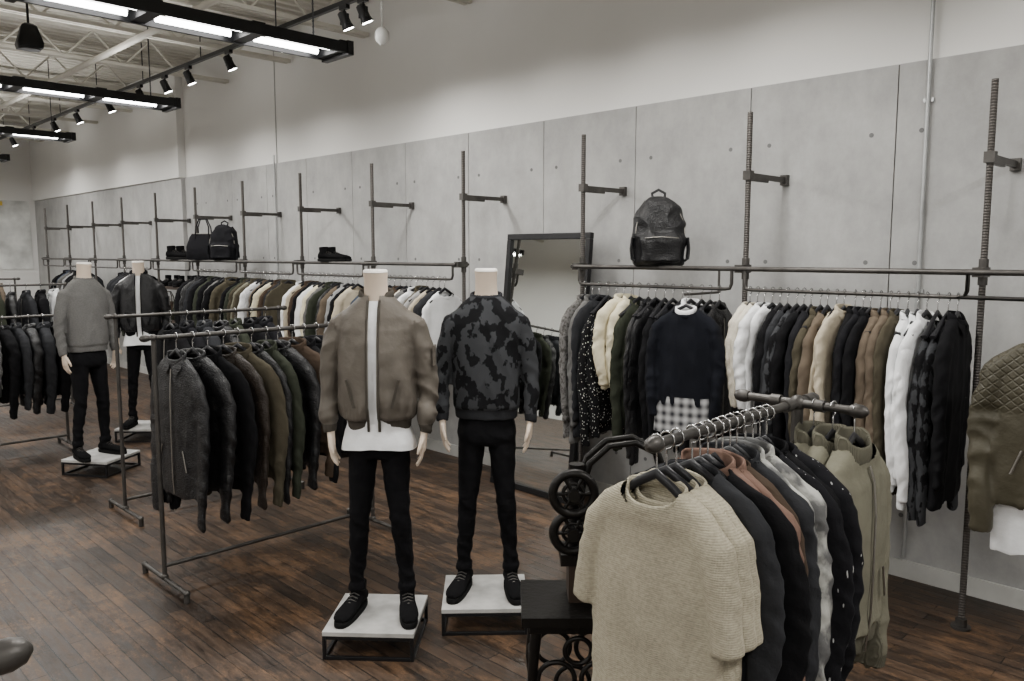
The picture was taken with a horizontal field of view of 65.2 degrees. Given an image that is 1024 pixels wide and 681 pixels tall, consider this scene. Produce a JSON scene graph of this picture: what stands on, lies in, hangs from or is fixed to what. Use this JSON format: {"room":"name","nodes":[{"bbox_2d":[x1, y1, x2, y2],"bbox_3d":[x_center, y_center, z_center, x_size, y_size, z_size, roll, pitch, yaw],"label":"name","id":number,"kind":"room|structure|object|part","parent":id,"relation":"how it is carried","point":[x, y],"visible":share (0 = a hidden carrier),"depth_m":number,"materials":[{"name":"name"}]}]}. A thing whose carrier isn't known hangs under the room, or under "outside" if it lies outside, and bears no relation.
{"room":"clothing store","nodes":[
{"label":"clothing store","id":0,"kind":"room"},
{"bbox_2d":[0,122,39,300],"bbox_3d":[-12.339,-1.686,12.513,0.100,4.250,8.800,6,9,45],"label":"wall","id":1,"kind":"structure","parent":0,"point":[15,174],"depth_m":15.28,"materials":[{"name":"paint"}]},
{"bbox_2d":[0,200,32,269],"bbox_3d":[-9.712,-1.985,15.030,0.027,1.300,1.200,6,9,45],"label":"poster","id":2,"kind":"object","parent":1,"relation":"attached to","point":[15,226],"visible":1,"depth_m":15.26,"materials":[{"name":"white paper"}]},
{"bbox_2d":[29,66,188,366],"bbox_3d":[-6.809,-1.754,13.160,6.800,4.255,0.100,6,9,45],"label":"wall","id":3,"kind":"structure","parent":0,"point":[134,156],"depth_m":12.42,"materials":[{"name":"paint"}]},
{"bbox_2d":[0,0,341,124],"bbox_3d":[-4.914,-3.084,4.964,20.800,0.160,8.900,6,9,45],"label":"ceiling","id":4,"kind":"structure","parent":0,"point":[63,39],"depth_m":9.61,"materials":[{"name":"white paint"}]},
{"bbox_2d":[0,154,9,162],"bbox_3d":[-8.768,-3.272,11.878,0.360,1.041,2.150,6,9,45],"label":"light fixture","id":5,"kind":"object","parent":4,"relation":"hanging from","point":[3,157],"visible":1,"depth_m":12.53,"materials":[{"name":"black metal"}]},
{"bbox_2d":[14,3,43,51],"bbox_3d":[-3.960,-2.778,6.526,0.260,0.786,0.240,1,6,5],"label":"pendant lamp","id":6,"kind":"object","parent":4,"relation":"hanging from","point":[29,39],"depth_m":6.51,"materials":[{"name":"black metal"}]},
{"bbox_2d":[0,60,75,142],"bbox_3d":[-6.505,-3.028,9.629,0.360,1.041,2.150,6,9,45],"label":"light fixture","id":7,"kind":"object","parent":4,"relation":"hanging from","point":[6,131],"visible":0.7,"depth_m":10.12,"materials":[{"name":"black metal"}]},
{"bbox_2d":[0,27,180,112],"bbox_3d":[-4.207,-2.780,7.344,0.360,1.041,2.150,6,9,45],"label":"light fixture","id":8,"kind":"object","parent":4,"relation":"hanging from","point":[16,84],"visible":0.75,"depth_m":7.54,"materials":[{"name":"black metal"}]},
{"bbox_2d":[0,0,356,139],"bbox_3d":[-2.390,-2.974,7.231,18.000,0.548,0.035,6,9,45],"label":"rail","id":9,"kind":"object","parent":4,"relation":"attached to","point":[335,6],"visible":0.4,"depth_m":7.97,"materials":[{"name":"black metal"}]},
{"bbox_2d":[9,137,18,146],"bbox_3d":[-8.036,-3.219,12.900,0.108,0.191,0.130,6,9,45],"label":"track spotlight","id":10,"kind":"object","parent":9,"relation":"hanging from","point":[12,140],"visible":0.94,"depth_m":12.87,"materials":[{"name":"black metal"}]},
{"bbox_2d":[50,118,60,131],"bbox_3d":[-6.480,-3.050,11.353,0.108,0.191,0.130,6,9,45],"label":"track spotlight","id":11,"kind":"object","parent":9,"relation":"hanging from","point":[55,127],"visible":0.87,"depth_m":11.32,"materials":[{"name":"black metal"}]},
{"bbox_2d":[73,109,83,123],"bbox_3d":[-5.773,-2.974,10.650,0.108,0.191,0.130,6,9,45],"label":"track spotlight","id":12,"kind":"object","parent":9,"relation":"hanging from","point":[76,115],"visible":1,"depth_m":10.62,"materials":[{"name":"black metal"}]},
{"bbox_2d":[105,104,115,112],"bbox_3d":[-4.925,-2.882,9.806,0.108,0.191,0.130,6,9,45],"label":"track spotlight","id":13,"kind":"object","parent":9,"relation":"hanging from","point":[110,108],"visible":0.63,"depth_m":9.78,"materials":[{"name":"black metal"}]},
{"bbox_2d":[135,84,143,93],"bbox_3d":[-4.218,-2.806,9.104,0.108,0.191,0.130,6,9,45],"label":"track spotlight","id":14,"kind":"object","parent":9,"relation":"hanging from","point":[138,91],"visible":0.37,"depth_m":9.06,"materials":[{"name":"black metal"}]},
{"bbox_2d":[160,75,172,93],"bbox_3d":[-3.723,-2.753,8.611,0.108,0.191,0.130,6,9,45],"label":"track spotlight","id":15,"kind":"object","parent":9,"relation":"hanging from","point":[165,86],"visible":1,"depth_m":8.58,"materials":[{"name":"black metal"}]},
{"bbox_2d":[183,65,195,85],"bbox_3d":[-3.298,-2.707,8.190,0.108,0.191,0.130,6,9,45],"label":"track spotlight","id":16,"kind":"object","parent":9,"relation":"hanging from","point":[187,74],"visible":1,"depth_m":8.16,"materials":[{"name":"black metal"}]},
{"bbox_2d":[223,49,236,71],"bbox_3d":[-2.662,-2.638,7.557,0.108,0.191,0.130,6,9,45],"label":"track spotlight","id":17,"kind":"object","parent":9,"relation":"hanging from","point":[227,58],"visible":1,"depth_m":7.53,"materials":[{"name":"black metal"}]},
{"bbox_2d":[337,4,354,30],"bbox_3d":[-1.283,-2.489,6.186,0.108,0.191,0.130,6,9,45],"label":"track spotlight","id":18,"kind":"object","parent":9,"relation":"hanging from","point":[345,21],"visible":1,"depth_m":6.15,"materials":[{"name":"black metal"}]},
{"bbox_2d":[356,0,372,24],"bbox_3d":[-1.106,-2.470,6.010,0.108,0.191,0.130,6,9,45],"label":"track spotlight","id":19,"kind":"object","parent":9,"relation":"hanging from","point":[364,16],"visible":1,"depth_m":5.98,"materials":[{"name":"black metal"}]},
{"bbox_2d":[4,0,353,62],"bbox_3d":[-2.051,-2.547,5.200,0.360,1.041,2.150,6,9,45],"label":"light fixture","id":20,"kind":"object","parent":4,"relation":"hanging from","point":[148,13],"visible":1,"depth_m":5.26,"materials":[{"name":"black metal"}]},
{"bbox_2d":[0,0,471,141],"bbox_3d":[-4.950,-2.617,4.979,20.760,0.648,8.780,6,9,45],"label":"joist","id":21,"kind":"object","parent":4,"relation":"attached to","point":[132,36],"visible":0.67,"depth_m":8.38,"materials":[{"name":"white paint"}]},
{"bbox_2d":[375,0,388,45],"bbox_3d":[-1.025,-2.759,6.279,0.110,0.850,0.110,6,9,45],"label":"sensor","id":22,"kind":"object","parent":4,"relation":"hanging from","point":[381,34],"visible":1,"depth_m":6.29,"materials":[{"name":"plastic"}]},
{"bbox_2d":[0,363,1023,680],"bbox_3d":[-4.950,1.274,5.402,20.800,0.100,8.800,6,9,45],"label":"floor","id":23,"kind":"structure","parent":0,"point":[73,584],"depth_m":4.44,"materials":[{"name":"brown wood"}]},
{"bbox_2d":[0,277,20,301],"bbox_3d":[-7.637,-0.071,10.519,0.596,1.470,2.144,6,9,45],"label":"rack","id":24,"kind":"object","parent":23,"relation":"on","point":[14,278],"visible":0.27,"depth_m":11.15,"materials":[{"name":"metal"}]},
{"bbox_2d":[0,283,5,302],"bbox_3d":[-7.636,-0.358,10.481,0.616,0.898,1.782,6,9,45],"label":"hanging clothes","id":25,"kind":"object","parent":24,"relation":"hanging from","point":[2,292],"visible":0.16,"depth_m":10.89,"materials":[{"name":"fabric"}]},
{"bbox_2d":[0,637,33,675],"bbox_3d":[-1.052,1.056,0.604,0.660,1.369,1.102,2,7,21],"label":"stool","id":26,"kind":"object","parent":23,"relation":"on","point":[15,652],"visible":1,"depth_m":0.90,"materials":[{"name":"leather"}]},
{"bbox_2d":[0,314,71,445],"bbox_3d":[-4.508,0.413,7.033,0.596,1.260,1.194,6,9,45],"label":"rack","id":27,"kind":"object","parent":23,"relation":"on","point":[60,437],"visible":0.48,"depth_m":7.27,"materials":[{"name":"metal"}]},
{"bbox_2d":[0,314,71,419],"bbox_3d":[-4.506,0.227,7.023,0.684,0.894,1.068,6,9,45],"label":"hanging clothes","id":28,"kind":"object","parent":27,"relation":"hanging from","point":[31,367],"visible":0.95,"depth_m":6.97,"materials":[{"name":"fabric"}]},
{"bbox_2d":[0,282,73,406],"bbox_3d":[-5.763,0.123,8.726,0.596,1.470,1.844,6,9,45],"label":"rack","id":29,"kind":"object","parent":23,"relation":"on","point":[65,283],"visible":0.35,"depth_m":9.09,"materials":[{"name":"metal"}]},
{"bbox_2d":[0,283,58,326],"bbox_3d":[-5.761,-0.156,8.689,0.593,0.913,1.619,6,9,45],"label":"hanging clothes","id":30,"kind":"object","parent":29,"relation":"hanging from","point":[42,303],"visible":0.36,"depth_m":8.88,"materials":[{"name":"fabric"}]},
{"bbox_2d":[61,448,140,477],"bbox_3d":[-3.429,1.018,6.690,0.420,0.130,0.420,1,6,11],"label":"pedestal","id":31,"kind":"object","parent":23,"relation":"on","point":[105,460],"visible":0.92,"depth_m":6.56,"materials":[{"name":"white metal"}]},
{"bbox_2d":[53,262,126,462],"bbox_3d":[-3.453,0.162,6.561,0.318,1.600,0.516,4,7,32],"label":"mannequin","id":32,"kind":"object","parent":31,"relation":"on","point":[80,328],"visible":0.94,"depth_m":6.48},
{"bbox_2d":[114,420,150,442],"bbox_3d":[-3.592,0.891,7.864,0.420,0.130,0.420,0,6,0],"label":"pedestal","id":33,"kind":"object","parent":23,"relation":"on","point":[143,426],"visible":0.41,"depth_m":7.66,"materials":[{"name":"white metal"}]},
{"bbox_2d":[111,261,171,429],"bbox_3d":[-3.580,0.034,7.742,0.550,1.600,0.336,-2,6,-17],"label":"mannequin","id":34,"kind":"object","parent":33,"relation":"on","point":[138,293],"visible":0.61,"depth_m":7.66},
{"bbox_2d":[103,305,304,526],"bbox_3d":[-2.235,0.470,5.855,0.596,1.400,1.344,6,9,45],"label":"rack","id":35,"kind":"object","parent":23,"relation":"on","point":[124,507],"visible":0.77,"depth_m":5.47,"materials":[{"name":"metal"}]},
{"bbox_2d":[151,306,282,376],"bbox_3d":[-2.149,0.237,5.913,0.572,0.954,0.869,6,9,45],"label":"jackets","id":36,"kind":"object","parent":35,"relation":"hanging from","point":[162,346],"visible":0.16,"depth_m":5.76,"materials":[{"name":"black fabric"}]},
{"bbox_2d":[139,323,390,603],"bbox_3d":[-1.400,0.601,4.745,0.596,1.380,1.504,6,9,45],"label":"rack","id":37,"kind":"object","parent":23,"relation":"on","point":[146,566],"visible":0.67,"depth_m":4.32,"materials":[{"name":"metal"}]},
{"bbox_2d":[150,322,348,532],"bbox_3d":[-1.442,0.437,4.673,0.757,1.045,1.115,6,9,45],"label":"jackets","id":38,"kind":"object","parent":37,"relation":"hanging from","point":[234,415],"visible":0.88,"depth_m":4.36,"materials":[{"name":"fabric"}]},
{"bbox_2d":[322,593,427,661],"bbox_3d":[-0.629,1.338,3.751,0.410,0.130,0.410,0,6,3],"label":"pedestal","id":39,"kind":"object","parent":23,"relation":"on","point":[380,620],"visible":0.77,"depth_m":3.60,"materials":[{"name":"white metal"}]},
{"bbox_2d":[318,269,438,629],"bbox_3d":[-0.609,0.478,3.652,0.550,1.600,0.336,0,6,1],"label":"mannequin","id":40,"kind":"object","parent":39,"relation":"on","point":[378,356],"visible":1,"depth_m":3.59},
{"bbox_2d":[441,574,526,635],"bbox_3d":[-0.134,1.312,3.990,0.410,0.130,0.410,0,6,-2],"label":"pedestal","id":41,"kind":"object","parent":23,"relation":"on","point":[486,596],"visible":0.53,"depth_m":3.82,"materials":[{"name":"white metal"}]},
{"bbox_2d":[436,268,539,605],"bbox_3d":[-0.126,0.453,3.889,0.516,1.600,0.318,0,6,2],"label":"mannequin","id":42,"kind":"object","parent":41,"relation":"on","point":[486,347],"visible":0.98,"depth_m":3.84},
{"bbox_2d":[41,78,1023,631],"bbox_3d":[-2.358,-0.409,8.483,15.725,2.580,0.542,6,9,45],"label":"display rack","id":43,"kind":"object","parent":23,"relation":"on","point":[991,157],"visible":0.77,"depth_m":4.62,"materials":[{"name":"metal"}]},
{"bbox_2d":[50,265,104,290],"bbox_3d":[-6.788,-0.701,12.550,1.006,0.963,0.593,6,9,45],"label":"hanging clothes","id":44,"kind":"object","parent":43,"relation":"hanging from","point":[66,276],"visible":0.09,"depth_m":12.46,"materials":[{"name":"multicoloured fabric"}]},
{"bbox_2d":[106,266,167,335],"bbox_3d":[-5.102,-0.521,10.858,1.035,0.955,0.612,6,9,45],"label":"hanging clothes","id":45,"kind":"object","parent":43,"relation":"hanging from","point":[121,275],"visible":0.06,"depth_m":10.87,"materials":[{"name":"black fabric"}]},
{"bbox_2d":[161,286,178,322],"bbox_3d":[-4.221,-0.232,10.096,1.140,0.910,0.360,6,9,45],"label":"display shelf","id":46,"kind":"object","parent":43,"relation":"attached to","point":[166,287],"visible":0.03,"depth_m":9.75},
{"bbox_2d":[160,275,178,285],"bbox_3d":[-4.291,-0.754,10.044,0.197,0.137,0.299,0,6,-1],"label":"boots","id":47,"kind":"object","parent":46,"relation":"on","point":[167,281],"visible":0.67,"depth_m":10.03,"materials":[{"name":"black leather"}]},
{"bbox_2d":[167,291,173,315],"bbox_3d":[-4.398,-0.454,10.250,0.300,0.357,0.142,0,6,2],"label":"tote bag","id":48,"kind":"object","parent":46,"relation":"in","point":[171,301],"visible":0.21,"depth_m":10.21,"materials":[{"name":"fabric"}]},
{"bbox_2d":[172,275,190,286],"bbox_3d":[-4.008,-0.723,9.763,0.197,0.137,0.299,0,6,-1],"label":"boots","id":49,"kind":"object","parent":46,"relation":"on","point":[181,279],"visible":0.6,"depth_m":9.75,"materials":[{"name":"black leather"}]},
{"bbox_2d":[166,246,187,259],"bbox_3d":[-4.083,-1.087,9.888,0.373,0.172,0.247,3,7,26],"label":"boots","id":50,"kind":"object","parent":43,"relation":"on","point":[178,252],"visible":0.78,"depth_m":9.82,"materials":[{"name":"black leather"}]},
{"bbox_2d":[186,219,211,259],"bbox_3d":[-3.606,-1.183,9.360,0.400,0.476,0.190,0,6,2],"label":"tote bag","id":51,"kind":"object","parent":43,"relation":"on","point":[196,248],"visible":0.65,"depth_m":9.30,"materials":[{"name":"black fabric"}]},
{"bbox_2d":[174,269,237,326],"bbox_3d":[-3.406,-0.345,9.176,1.040,0.941,0.604,6,9,45],"label":"hanging clothes","id":52,"kind":"object","parent":43,"relation":"hanging from","point":[201,292],"visible":0.36,"depth_m":8.99,"materials":[{"name":"black fabric"}]},
{"bbox_2d":[207,220,239,260],"bbox_3d":[-3.246,-1.126,9.006,0.347,0.456,0.271,0,6,2],"label":"backpack","id":53,"kind":"object","parent":43,"relation":"on","point":[223,242],"visible":0.92,"depth_m":8.93,"materials":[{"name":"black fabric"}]},
{"bbox_2d":[219,270,295,326],"bbox_3d":[-2.558,-0.246,8.336,1.035,0.957,0.612,6,9,45],"label":"hanging clothes","id":54,"kind":"object","parent":43,"relation":"hanging from","point":[246,292],"visible":0.31,"depth_m":8.13,"materials":[{"name":"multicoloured fabric"}]},
{"bbox_2d":[280,272,363,336],"bbox_3d":[-1.702,-0.156,7.483,1.011,0.952,0.610,6,9,45],"label":"hanging clothes","id":55,"kind":"object","parent":43,"relation":"hanging from","point":[309,302],"visible":0.39,"depth_m":7.27,"materials":[{"name":"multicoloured fabric"}]},
{"bbox_2d":[317,247,351,261],"bbox_3d":[-1.659,-0.807,7.472,0.299,0.137,0.197,3,7,26],"label":"boots","id":56,"kind":"object","parent":43,"relation":"on","point":[326,254],"visible":1,"depth_m":7.42,"materials":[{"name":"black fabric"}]},
{"bbox_2d":[350,275,461,346],"bbox_3d":[-0.859,-0.080,6.650,1.041,0.922,0.594,6,9,45],"label":"hanging clothes","id":57,"kind":"object","parent":43,"relation":"hanging from","point":[432,304],"visible":0.18,"depth_m":6.26,"materials":[{"name":"fabric"}]},
{"bbox_2d":[559,281,737,465],"bbox_3d":[0.843,0.192,4.959,1.095,1.098,0.609,6,9,45],"label":"hanging clothes","id":58,"kind":"object","parent":43,"relation":"hanging from","point":[603,339],"visible":0.56,"depth_m":4.89,"materials":[{"name":"fabric"}]},
{"bbox_2d":[629,188,689,266],"bbox_3d":[0.898,-0.690,4.885,0.365,0.480,0.286,0,6,2],"label":"backpack","id":59,"kind":"object","parent":43,"relation":"on","point":[658,237],"visible":0.95,"depth_m":4.80,"materials":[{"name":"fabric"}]},
{"bbox_2d":[684,271,719,295],"bbox_3d":[1.668,-0.250,3.841,1.734,0.162,0.357,6,9,45],"label":"hooks","id":60,"kind":"object","parent":43,"relation":"attached to","point":[717,291],"visible":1,"depth_m":4.49,"materials":[{"name":"metal"}]},
{"bbox_2d":[645,291,725,435],"bbox_3d":[0.947,0.119,4.378,0.447,0.778,0.152,3,7,26],"label":"sweater","id":61,"kind":"object","parent":60,"relation":"hanging from","point":[685,376],"visible":1,"depth_m":4.33,"materials":[{"name":"fabric"}]},
{"bbox_2d":[725,286,971,526],"bbox_3d":[1.702,0.276,4.112,1.141,1.082,0.609,6,9,45],"label":"hanging clothes","id":62,"kind":"object","parent":43,"relation":"hanging from","point":[911,371],"visible":0.86,"depth_m":3.79,"materials":[{"name":"fabric"}]},
{"bbox_2d":[490,232,593,503],"bbox_3d":[0.205,0.176,6.015,0.239,1.953,0.840,-6,9,-45],"label":"floor mirror","id":63,"kind":"object","parent":23,"relation":"on","point":[540,282],"visible":0.63,"depth_m":5.97,"materials":[{"name":"black metal"}]},
{"bbox_3d":[0.206,0.177,6.017,0.750,1.870,0.006,6,3,45],"label":"glass","id":64,"kind":"part","parent":63,"relation":"part of","materials":[{"name":"white mirror"}]},
{"bbox_2d":[521,434,663,680],"bbox_3d":[0.235,0.919,2.490,0.510,1.235,0.335,0,6,0],"label":"stand","id":65,"kind":"object","parent":23,"relation":"on","point":[547,606],"visible":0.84,"depth_m":2.39,"materials":[{"name":"black metal"}]},
{"bbox_2d":[644,389,869,452],"bbox_3d":[0.693,0.864,2.256,0.790,1.394,0.790,0,6,0],"label":"clothes rack","id":66,"kind":"object","parent":23,"relation":"on","point":[795,404],"visible":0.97,"depth_m":2.22,"materials":[{"name":"metal"}]},
{"bbox_2d":[573,433,744,680],"bbox_3d":[0.332,0.614,1.873,0.094,0.809,0.475,-5,8,-41],"label":"t-shirt","id":67,"kind":"object","parent":66,"relation":"hanging from","point":[661,584],"visible":0.99,"depth_m":1.82,"materials":[{"name":"fabric"}]},
{"bbox_2d":[621,430,757,680],"bbox_3d":[0.360,0.611,1.902,0.475,0.809,0.094,6,9,44],"label":"t-shirt","id":68,"kind":"object","parent":66,"relation":"hanging from","point":[734,536],"visible":0.18,"depth_m":1.75,"materials":[{"name":"fabric"}]},
{"bbox_2d":[635,428,762,680],"bbox_3d":[0.389,0.608,1.930,0.094,0.809,0.475,-5,8,-41],"label":"t-shirt","id":69,"kind":"object","parent":66,"relation":"hanging from","point":[686,474],"visible":0.17,"depth_m":1.80,"materials":[{"name":"fabric"}]},
{"bbox_2d":[626,404,863,680],"bbox_3d":[0.563,0.608,2.096,0.596,0.847,0.484,6,9,45],"label":"hanging tops","id":70,"kind":"object","parent":66,"relation":"hanging from","point":[802,522],"visible":0.37,"depth_m":1.95,"materials":[{"name":"fabric"}]},
{"bbox_2d":[792,398,831,453],"bbox_3d":[0.866,0.587,2.327,0.547,0.853,0.138,-6,9,-44],"label":"jacket","id":71,"kind":"object","parent":66,"relation":"hanging from","point":[802,433],"visible":0.02,"depth_m":2.25,"materials":[{"name":"fabric"}]},
{"bbox_2d":[806,400,867,664],"bbox_3d":[0.905,0.591,2.288,0.547,0.853,0.138,-5,8,-39],"label":"jacket","id":72,"kind":"object","parent":66,"relation":"hanging from","point":[821,448],"visible":0.03,"depth_m":2.21,"materials":[{"name":"fabric"}]},
{"bbox_2d":[825,403,891,668],"bbox_3d":[0.948,0.596,2.246,0.547,0.853,0.138,-6,9,-45],"label":"jacket","id":73,"kind":"object","parent":66,"relation":"hanging from","point":[862,470],"visible":0.56,"depth_m":2.22,"materials":[{"name":"fabric"}]},
{"bbox_2d":[182,0,1023,589],"bbox_3d":[-1.790,-1.227,8.309,21.200,4.255,0.142,6,9,45],"label":"wall","id":74,"kind":"structure","parent":0,"point":[662,93],"depth_m":5.41,"materials":[{"name":"paint"}]},
{"bbox_2d":[273,51,277,162],"bbox_3d":[-2.647,-2.681,8.939,0.010,1.400,0.010,6,9,45],"label":"joint","id":75,"kind":"object","parent":74,"relation":"attached to","point":[273,51],"visible":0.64,"depth_m":8.94,"materials":[{"name":"concrete"}]},
{"bbox_2d":[107,357,1023,609],"bbox_3d":[-1.863,0.841,8.460,20.800,0.100,0.068,6,9,45],"label":"baseboard","id":76,"kind":"structure","parent":74,"relation":"attached to","point":[1005,595],"depth_m":4.34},
{"bbox_2d":[273,0,935,557],"bbox_3d":[-0.239,-1.099,6.643,6.895,4.110,0.030,6,9,45],"label":"conduit pipe","id":77,"kind":"object","parent":74,"relation":"attached to","point":[927,100],"visible":0.72,"depth_m":4.23,"materials":[{"name":"grey metal"}]},
{"bbox_2d":[966,343,1023,554],"bbox_3d":[2.165,0.384,3.179,0.625,1.017,0.173,3,7,27],"label":"leather jacket","id":78,"kind":"object","parent":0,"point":[995,421],"visible":1,"depth_m":3.25,"materials":[{"name":"fabric"}]}
]}

